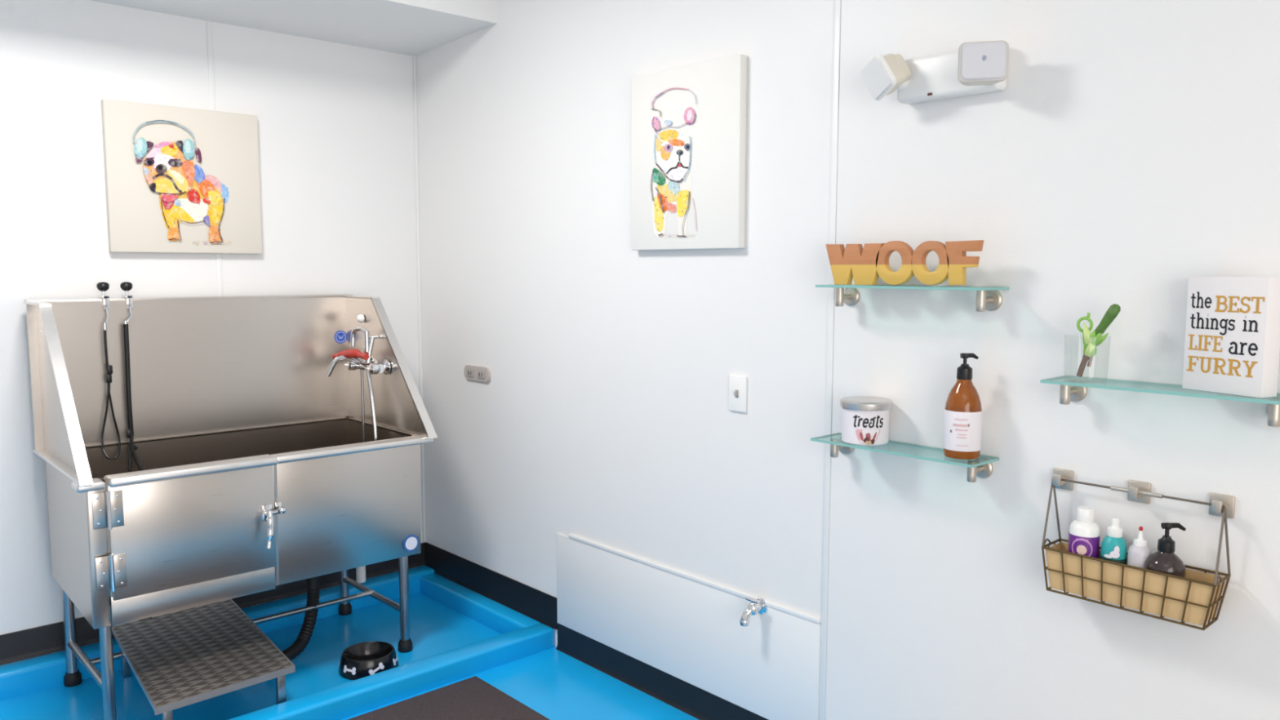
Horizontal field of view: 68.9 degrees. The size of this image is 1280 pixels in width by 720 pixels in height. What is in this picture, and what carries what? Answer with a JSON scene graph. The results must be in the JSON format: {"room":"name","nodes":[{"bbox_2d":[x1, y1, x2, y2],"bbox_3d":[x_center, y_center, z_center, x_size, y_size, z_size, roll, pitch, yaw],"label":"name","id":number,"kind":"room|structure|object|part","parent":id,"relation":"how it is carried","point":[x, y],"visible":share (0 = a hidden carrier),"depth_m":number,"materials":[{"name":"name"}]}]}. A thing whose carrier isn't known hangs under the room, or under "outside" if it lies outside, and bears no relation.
{"room":"dog grooming room","nodes":[
{"label":"dog grooming room","id":0,"kind":"room"},
{"bbox_2d":[0,0,423,665],"bbox_3d":[-2.403,-0.141,3.056,3.700,2.820,0.100,-5,8,-42],"label":"wall","id":1,"kind":"structure","parent":0,"point":[335,121],"depth_m":3.47,"materials":[{"name":"white paint"}]},
{"bbox_2d":[101,98,262,253],"bbox_3d":[-1.717,-0.678,3.536,0.543,0.542,0.043,-5,8,-42],"label":"print","id":2,"kind":"object","parent":1,"relation":"attached to","point":[178,180],"visible":1,"depth_m":3.51,"materials":[{"name":"beige"}]},
{"bbox_2d":[0,542,425,665],"bbox_3d":[-2.331,1.020,3.161,3.600,0.103,0.012,-5,8,-42],"label":"baseboard","id":3,"kind":"structure","parent":1,"relation":"attached to","point":[35,642],"depth_m":3.43,"materials":[{"name":"black rubber"}]},
{"bbox_2d":[206,20,222,296],"bbox_3d":[-1.648,-0.195,3.674,0.020,2.211,0.003,-5,8,-42],"label":"trim","id":4,"kind":"structure","parent":1,"relation":"attached to","point":[209,24],"depth_m":3.59,"materials":[{"name":"white"}]},
{"bbox_2d":[412,55,426,542],"bbox_3d":[-1.005,-0.251,4.254,0.012,2.214,0.012,-5,8,-42],"label":"trim","id":5,"kind":"structure","parent":1,"relation":"attached to","point":[414,57],"depth_m":4.24,"materials":[{"name":"white"}]},
{"bbox_2d":[88,0,497,55],"bbox_3d":[-0.441,-1.236,0.870,3.800,0.409,5.800,-5,8,-42],"label":"ceiling","id":6,"kind":"structure","parent":0,"point":[405,27],"depth_m":3.57,"materials":[{"name":"white paint"}]},
{"bbox_2d":[0,564,698,719],"bbox_3d":[-0.446,1.370,1.123,3.600,0.193,5.600,-5,8,-42],"label":"floor","id":7,"kind":"structure","parent":0,"point":[457,633],"depth_m":3.35,"materials":[{"name":"blue"}]},
{"bbox_2d":[111,599,295,719],"bbox_3d":[-1.514,1.069,3.207,0.421,0.186,0.849,-4,7,-38],"label":"step stool","id":8,"kind":"object","parent":7,"relation":"on","point":[179,659],"visible":0.88,"depth_m":3.11,"materials":[{"name":"silver metal"}]},
{"bbox_3d":[-1.857,1.056,3.368,0.025,0.179,0.025,-5,8,-42],"label":"leg","id":9,"kind":"part","parent":8,"relation":"part of","materials":[{"name":"silver metal"}]},
{"bbox_3d":[-1.417,1.112,2.802,0.025,0.179,0.025,-5,8,-42],"label":"leg","id":10,"kind":"part","parent":8,"relation":"part of","materials":[{"name":"silver metal"}]},
{"bbox_3d":[-1.171,1.089,3.045,0.025,0.179,0.025,-5,8,-42],"label":"leg","id":11,"kind":"part","parent":8,"relation":"part of","materials":[{"name":"silver metal"}]},
{"bbox_2d":[23,293,437,719],"bbox_3d":[-1.433,0.461,3.378,1.180,1.362,0.724,-5,8,-42],"label":"tub","id":12,"kind":"object","parent":7,"relation":"on","point":[259,474],"visible":1,"depth_m":3.34,"materials":[{"name":"silver metal"}]},
{"bbox_3d":[-1.644,0.499,3.613,1.112,0.440,0.008,-5,8,-42],"label":"panel","id":13,"kind":"part","parent":12,"relation":"part of","materials":[{"name":"silver metal"}]},
{"bbox_3d":[-1.850,0.565,3.024,0.008,0.457,0.596,-5,8,-42],"label":"panel","id":14,"kind":"part","parent":12,"relation":"part of","materials":[{"name":"silver metal"}]},
{"bbox_3d":[-2.014,0.939,3.296,0.034,0.365,0.035,-5,8,-42],"label":"leg","id":15,"kind":"part","parent":12,"relation":"part of","materials":[{"name":"silver metal"}]},
{"bbox_3d":[-1.659,0.977,2.911,0.034,0.365,0.035,-5,8,-42],"label":"leg","id":16,"kind":"part","parent":12,"relation":"part of","materials":[{"name":"silver metal"}]},
{"bbox_2d":[96,281,120,459],"bbox_3d":[-1.890,0.037,3.313,0.059,0.624,0.137,-3,6,-27],"label":"grooming tether","id":17,"kind":"object","parent":12,"relation":"hanging from","point":[103,286],"visible":1,"depth_m":3.31,"materials":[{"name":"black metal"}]},
{"bbox_3d":[-1.910,-0.261,3.321,0.037,0.033,0.037,3,6,25],"label":"knob","id":18,"kind":"part","parent":17,"relation":"part of","materials":[{"name":"black plastic"}]},
{"bbox_2d":[120,281,143,471],"bbox_3d":[-1.823,0.057,3.347,0.050,0.670,0.181,-3,6,-27],"label":"grooming tether","id":19,"kind":"object","parent":12,"relation":"attached to","point":[126,286],"visible":1,"depth_m":3.35,"materials":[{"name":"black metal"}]},
{"bbox_3d":[-1.854,-0.266,3.371,0.037,0.033,0.037,3,6,25],"label":"knob","id":20,"kind":"part","parent":19,"relation":"part of","materials":[{"name":"black plastic"}]},
{"bbox_3d":[-1.434,0.569,3.008,0.499,0.460,0.014,-5,8,-42],"label":"panel","id":21,"kind":"part","parent":12,"relation":"part of","materials":[{"name":"silver metal"}]},
{"bbox_3d":[-1.422,0.536,2.995,0.496,0.364,0.015,-5,8,-42],"label":"door","id":22,"kind":"part","parent":12,"relation":"part of","materials":[{"name":"silver metal"}]},
{"bbox_2d":[84,416,415,481],"bbox_3d":[-1.450,0.441,3.394,1.108,0.291,0.574,-5,8,-42],"label":"basin","id":23,"kind":"object","parent":12,"relation":"in","point":[183,447],"depth_m":3.61,"materials":[{"name":"silver metal"}]},
{"bbox_3d":[-1.232,0.565,3.109,0.025,0.122,0.036,0,6,3],"label":"latch lever","id":24,"kind":"part","parent":12,"relation":"part of","materials":[{"name":"silver metal"}]},
{"bbox_3d":[-1.437,0.764,3.435,0.040,0.024,0.540,-5,8,-42],"label":"support rail","id":25,"kind":"part","parent":12,"relation":"part of","materials":[{"name":"silver metal"}]},
{"bbox_3d":[-1.262,0.874,3.980,0.034,0.365,0.035,-5,8,-42],"label":"leg","id":26,"kind":"part","parent":12,"relation":"part of","materials":[{"name":"silver metal"}]},
{"bbox_3d":[-1.045,0.534,3.367,0.563,0.450,0.030,-5,8,-42],"label":"panel","id":27,"kind":"part","parent":12,"relation":"part of","materials":[{"name":"silver metal"}]},
{"bbox_2d":[324,326,390,442],"bbox_3d":[-1.108,0.158,3.726,0.306,0.582,0.149,4,7,32],"label":"mixer tap","id":28,"kind":"object","parent":12,"relation":"attached to","point":[354,363],"visible":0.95,"depth_m":3.68,"materials":[{"name":"silver metal"}]},
{"bbox_3d":[-1.182,0.024,3.729,0.148,0.086,0.021,0,6,-4],"label":"spout","id":29,"kind":"part","parent":28,"relation":"part of","materials":[{"name":"silver metal"}]},
{"bbox_2d":[343,359,390,374],"bbox_3d":[-1.073,0.026,3.692,0.088,0.060,0.255,-5,8,-42],"label":"tap","id":30,"kind":"object","parent":28,"relation":"on","point":[370,367],"depth_m":3.67,"materials":[{"name":"silver metal"}]},
{"bbox_3d":[-1.138,-0.168,3.791,0.024,0.036,0.036,-5,8,-42],"label":"white knob","id":31,"kind":"part","parent":12,"relation":"part of","materials":[{"name":"white plastic"}]},
{"bbox_3d":[-0.908,0.912,3.594,0.034,0.365,0.035,-5,8,-42],"label":"leg","id":32,"kind":"part","parent":12,"relation":"part of","materials":[{"name":"silver metal"}]},
{"bbox_2d":[338,640,398,679],"bbox_3d":[-1.002,1.106,3.446,0.214,0.067,0.214,-5,8,-42],"label":"bowl","id":33,"kind":"object","parent":7,"relation":"on","point":[362,660],"visible":0.94,"depth_m":3.41,"materials":[{"name":"black"}]},
{"bbox_2d":[346,675,550,719],"bbox_3d":[-0.838,1.214,2.630,1.365,0.010,0.765,-5,8,-42],"label":"floor mat","id":34,"kind":"object","parent":7,"relation":"on","point":[473,698],"visible":1,"depth_m":3.12,"materials":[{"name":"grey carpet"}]},
{"bbox_2d":[416,0,1279,719],"bbox_3d":[0.888,-0.059,2.276,0.100,2.820,5.700,-5,8,-42],"label":"wall","id":35,"kind":"structure","parent":0,"point":[1129,150],"depth_m":2.47,"materials":[{"name":"white paint"}]},
{"bbox_2d":[463,364,491,382],"bbox_3d":[-0.688,0.058,3.932,0.016,0.064,0.196,-5,8,-42],"label":"wall outlet","id":36,"kind":"object","parent":35,"relation":"attached to","point":[475,373],"visible":1,"depth_m":3.92,"materials":[{"name":"grey plastic"}]},
{"bbox_2d":[466,368,473,377],"bbox_3d":[-0.720,0.056,3.960,0.004,0.034,0.052,-5,8,-42],"label":"receptacle","id":37,"kind":"object","parent":36,"relation":"attached to","point":[469,371],"depth_m":3.96,"materials":[{"name":"black"}]},
{"bbox_2d":[477,370,484,379],"bbox_3d":[-0.664,0.062,3.898,0.004,0.034,0.052,-5,8,-42],"label":"receptacle","id":38,"kind":"object","parent":36,"relation":"attached to","point":[481,374],"depth_m":3.89,"materials":[{"name":"black"}]},
{"bbox_2d":[424,542,768,719],"bbox_3d":[0.877,1.153,2.318,0.014,0.199,5.600,-5,8,-42],"label":"baseboard","id":39,"kind":"structure","parent":35,"relation":"attached to","point":[696,702],"depth_m":3.51,"materials":[{"name":"black rubber"}]},
{"bbox_2d":[556,533,820,719],"bbox_3d":[0.099,0.889,3.154,0.006,0.355,1.240,-5,8,-42],"label":"wall panel","id":40,"kind":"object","parent":35,"relation":"attached to","point":[691,631],"depth_m":3.07,"materials":[{"name":"white"}]},
{"bbox_2d":[631,53,746,250],"bbox_3d":[0.142,-0.633,2.939,0.037,0.565,0.479,-5,8,-42],"label":"print","id":41,"kind":"object","parent":35,"relation":"attached to","point":[689,122],"visible":1,"depth_m":2.90,"materials":[{"name":"white"}]},
{"bbox_2d":[568,533,820,623],"bbox_3d":[0.125,0.707,3.106,0.010,0.013,1.162,-5,8,-42],"label":"trim","id":42,"kind":"structure","parent":35,"relation":"attached to","point":[725,588],"depth_m":3.04,"materials":[{"name":"white"}]},
{"bbox_2d":[728,374,746,413],"bbox_3d":[0.296,0.103,2.854,0.018,0.112,0.070,-5,8,-42],"label":"light switch","id":43,"kind":"object","parent":35,"relation":"attached to","point":[737,384],"visible":1,"depth_m":2.85,"materials":[{"name":"white plastic"}]},
{"bbox_2d":[739,597,767,626],"bbox_3d":[0.340,0.758,2.814,0.079,0.076,0.050,-5,8,-42],"label":"tap","id":44,"kind":"object","parent":35,"relation":"attached to","point":[758,605],"visible":1,"depth_m":2.80,"materials":[{"name":"silver metal"}]},
{"bbox_3d":[0.323,0.768,2.808,0.047,0.057,0.030,-1,6,-12],"label":"spout","id":45,"kind":"part","parent":44,"relation":"part of","materials":[{"name":"silver metal"}]},
{"bbox_3d":[0.341,0.727,2.811,0.014,0.014,0.048,-5,8,-42],"label":"handle","id":46,"kind":"part","parent":44,"relation":"part of","materials":[{"name":"silver metal"}]},
{"bbox_2d":[818,0,840,719],"bbox_3d":[0.528,-0.191,2.582,0.003,2.618,0.022,-5,8,-42],"label":"trim","id":47,"kind":"structure","parent":35,"relation":"attached to","point":[837,5],"depth_m":2.60,"materials":[{"name":"white paint"}]},
{"bbox_2d":[810,432,999,482],"bbox_3d":[0.661,0.251,2.381,0.133,0.058,0.468,-5,8,-42],"label":"glass shelf","id":48,"kind":"object","parent":35,"relation":"attached to","point":[981,467],"visible":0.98,"depth_m":2.29,"materials":[{"name":"teal"}]},
{"bbox_3d":[0.529,0.239,2.542,0.022,0.050,0.022,-5,8,-42],"label":"clamp post","id":49,"kind":"part","parent":48,"relation":"part of","materials":[{"name":"silver metal"}]},
{"bbox_2d":[840,395,892,445],"bbox_3d":[0.592,0.159,2.450,0.134,0.112,0.134,-5,8,-42],"label":"tin","id":50,"kind":"object","parent":48,"relation":"on","point":[865,419],"visible":1,"depth_m":2.40,"materials":[{"name":"white metal"}]},
{"bbox_3d":[0.592,0.114,2.445,0.134,0.022,0.134,-5,8,-42],"label":"lid","id":51,"kind":"part","parent":50,"relation":"part of","materials":[{"name":"silver metal"}]},
{"bbox_2d":[942,353,982,459],"bbox_3d":[0.776,0.109,2.239,0.086,0.252,0.086,-5,8,-42],"label":"pump bottle","id":52,"kind":"object","parent":48,"relation":"on","point":[962,424],"visible":1,"depth_m":2.21,"materials":[{"name":"orange plastic"}]},
{"bbox_2d":[952,418,968,446],"bbox_3d":[0.758,0.171,2.208,0.036,0.065,0.004,3,6,25],"label":"print","id":53,"kind":"object","parent":52,"relation":"attached to","point":[960,426],"depth_m":2.21,"materials":[{"name":"pink"}]},
{"bbox_3d":[0.799,0.268,2.248,0.022,0.050,0.022,-5,8,-42],"label":"clamp post","id":54,"kind":"part","parent":48,"relation":"part of","materials":[{"name":"silver metal"}]},
{"bbox_2d":[815,284,1008,311],"bbox_3d":[0.666,-0.157,2.337,0.133,0.058,0.469,-5,8,-42],"label":"glass shelf","id":55,"kind":"object","parent":35,"relation":"attached to","point":[988,298],"visible":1,"depth_m":2.24,"materials":[{"name":"teal"}]},
{"bbox_3d":[0.534,-0.168,2.498,0.022,0.050,0.022,-5,8,-42],"label":"clamp post","id":56,"kind":"part","parent":55,"relation":"part of","materials":[{"name":"silver metal"}]},
{"bbox_2d":[825,240,984,284],"bbox_3d":[0.644,-0.241,2.320,0.021,0.111,0.434,-5,8,-42],"label":"word sign","id":57,"kind":"object","parent":55,"relation":"on","point":[866,264],"visible":1,"depth_m":2.30,"materials":[{"name":"brown wood"}]},
{"bbox_3d":[0.667,-0.182,2.332,0.130,0.006,0.465,-5,8,-42],"label":"glass pane","id":58,"kind":"part","parent":55,"relation":"part of","materials":[{"name":"teal"}]},
{"bbox_3d":[0.805,-0.139,2.203,0.022,0.050,0.022,-5,8,-42],"label":"clamp post","id":59,"kind":"part","parent":55,"relation":"part of","materials":[{"name":"silver metal"}]},
{"bbox_2d":[860,40,1008,104],"bbox_3d":[0.705,-0.691,2.223,0.160,0.115,0.378,-5,8,-42],"label":"emergency light","id":60,"kind":"object","parent":35,"relation":"attached to","point":[975,68],"visible":1,"depth_m":2.25,"materials":[{"name":"white plastic"}]},
{"bbox_2d":[1052,467,1074,490],"bbox_3d":[0.957,0.274,2.127,0.042,0.046,0.046,-5,8,-42],"label":"wall hook","id":61,"kind":"object","parent":35,"relation":"attached to","point":[1058,473],"visible":0.94,"depth_m":2.12,"materials":[{"name":"silver metal"}]},
{"bbox_2d":[1127,480,1151,503],"bbox_3d":[1.067,0.286,2.007,0.042,0.046,0.046,-5,8,-42],"label":"wall hook","id":62,"kind":"object","parent":35,"relation":"attached to","point":[1133,486],"visible":0.91,"depth_m":2.00,"materials":[{"name":"silver metal"}]},
{"bbox_2d":[1041,478,1231,630],"bbox_3d":[1.040,0.402,1.989,0.096,0.245,0.362,-5,8,-42],"label":"wire basket","id":63,"kind":"object","parent":62,"relation":"hanging from","point":[1194,597],"visible":0.94,"depth_m":1.95,"materials":[{"name":"brown metal"}]},
{"bbox_2d":[1067,506,1099,558],"bbox_3d":[0.978,0.384,2.055,0.062,0.119,0.062,-5,8,-42],"label":"shampoo bottle","id":64,"kind":"object","parent":63,"relation":"on","point":[1084,532],"visible":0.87,"depth_m":2.03,"materials":[{"name":"white plastic"}]},
{"bbox_2d":[1100,517,1127,564],"bbox_3d":[1.020,0.394,2.009,0.053,0.108,0.051,-5,8,-42],"label":"spray bottle","id":65,"kind":"object","parent":63,"relation":"in","point":[1113,546],"visible":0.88,"depth_m":1.99,"materials":[{"name":"teal plastic"}]},
{"bbox_2d":[1104,546,1119,558],"bbox_3d":[1.006,0.409,1.990,0.030,0.029,0.005,4,7,35],"label":"print","id":66,"kind":"object","parent":65,"relation":"on","point":[1110,552],"depth_m":1.99,"materials":[{"name":"white paper"}]},
{"bbox_3d":[1.045,0.474,1.990,0.096,0.100,0.347,-5,8,-42],"label":"wire frame","id":67,"kind":"part","parent":63,"relation":"part of","materials":[{"name":"brown metal"}]},
{"bbox_2d":[1127,526,1151,568],"bbox_3d":[1.057,0.401,1.974,0.044,0.101,0.044,-5,8,-42],"label":"squeeze bottle","id":68,"kind":"object","parent":63,"relation":"in","point":[1139,552],"visible":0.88,"depth_m":1.96,"materials":[{"name":"white plastic"}]},
{"bbox_2d":[1144,522,1186,577],"bbox_3d":[1.090,0.396,1.934,0.075,0.119,0.075,-5,8,-42],"label":"pump bottle","id":69,"kind":"object","parent":63,"relation":"in","point":[1165,560],"visible":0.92,"depth_m":1.92,"materials":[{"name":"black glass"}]},
{"bbox_2d":[1040,375,1279,426],"bbox_3d":[1.074,0.084,1.912,0.133,0.058,0.464,-5,8,-42],"label":"glass shelf","id":70,"kind":"object","parent":35,"relation":"attached to","point":[1075,389],"visible":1,"depth_m":1.96,"materials":[{"name":"teal"}]},
{"bbox_3d":[0.943,0.073,2.071,0.022,0.050,0.022,-5,8,-42],"label":"clamp post","id":71,"kind":"part","parent":70,"relation":"part of","materials":[{"name":"silver metal"}]},
{"bbox_3d":[1.074,0.059,1.907,0.130,0.006,0.460,-5,8,-42],"label":"glass pane","id":72,"kind":"part","parent":70,"relation":"part of","materials":[{"name":"teal"}]},
{"bbox_2d":[1182,275,1279,398],"bbox_3d":[1.148,-0.049,1.813,0.047,0.226,0.158,-2,6,-24],"label":"sign","id":73,"kind":"object","parent":70,"relation":"on","point":[1232,344],"visible":1,"depth_m":1.79,"materials":[{"name":"white"}]},
{"bbox_3d":[1.211,0.102,1.780,0.022,0.050,0.022,-5,8,-42],"label":"clamp post","id":74,"kind":"part","parent":70,"relation":"part of","materials":[{"name":"silver metal"}]},
{"bbox_3d":[0.965,-0.005,2.018,0.090,0.097,0.090,-5,8,-42],"label":"glass tumbler","id":75,"kind":"object","parent":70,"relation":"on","visible":0},
{"bbox_2d":[1076,303,1120,377],"bbox_3d":[0.977,-0.041,1.998,0.088,0.160,0.023,5,8,42],"label":"sprig","id":76,"kind":"object","parent":75,"relation":"in","point":[1091,340],"visible":1,"depth_m":2.00,"materials":[{"name":"green plant"}]},
{"bbox_3d":[0.963,0.000,2.020,0.013,0.074,0.033,-5,8,-42],"label":"stem","id":77,"kind":"part","parent":76,"relation":"part of","materials":[{"name":"brown plant"}]},
{"bbox_2d":[1208,493,1235,518],"bbox_3d":[1.173,0.298,1.891,0.042,0.046,0.046,-5,8,-42],"label":"wall hook","id":78,"kind":"object","parent":35,"relation":"attached to","point":[1217,500],"visible":0.92,"depth_m":1.89,"materials":[{"name":"silver metal"}]},
{"bbox_2d":[1069,520,1099,537],"bbox_3d":[0.978,0.399,2.057,0.060,0.089,0.060,-5,8,-42],"label":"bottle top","id":79,"kind":"object","parent":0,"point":[1077,528],"depth_m":2.03,"materials":[{"name":"white plastic"}]}
]}

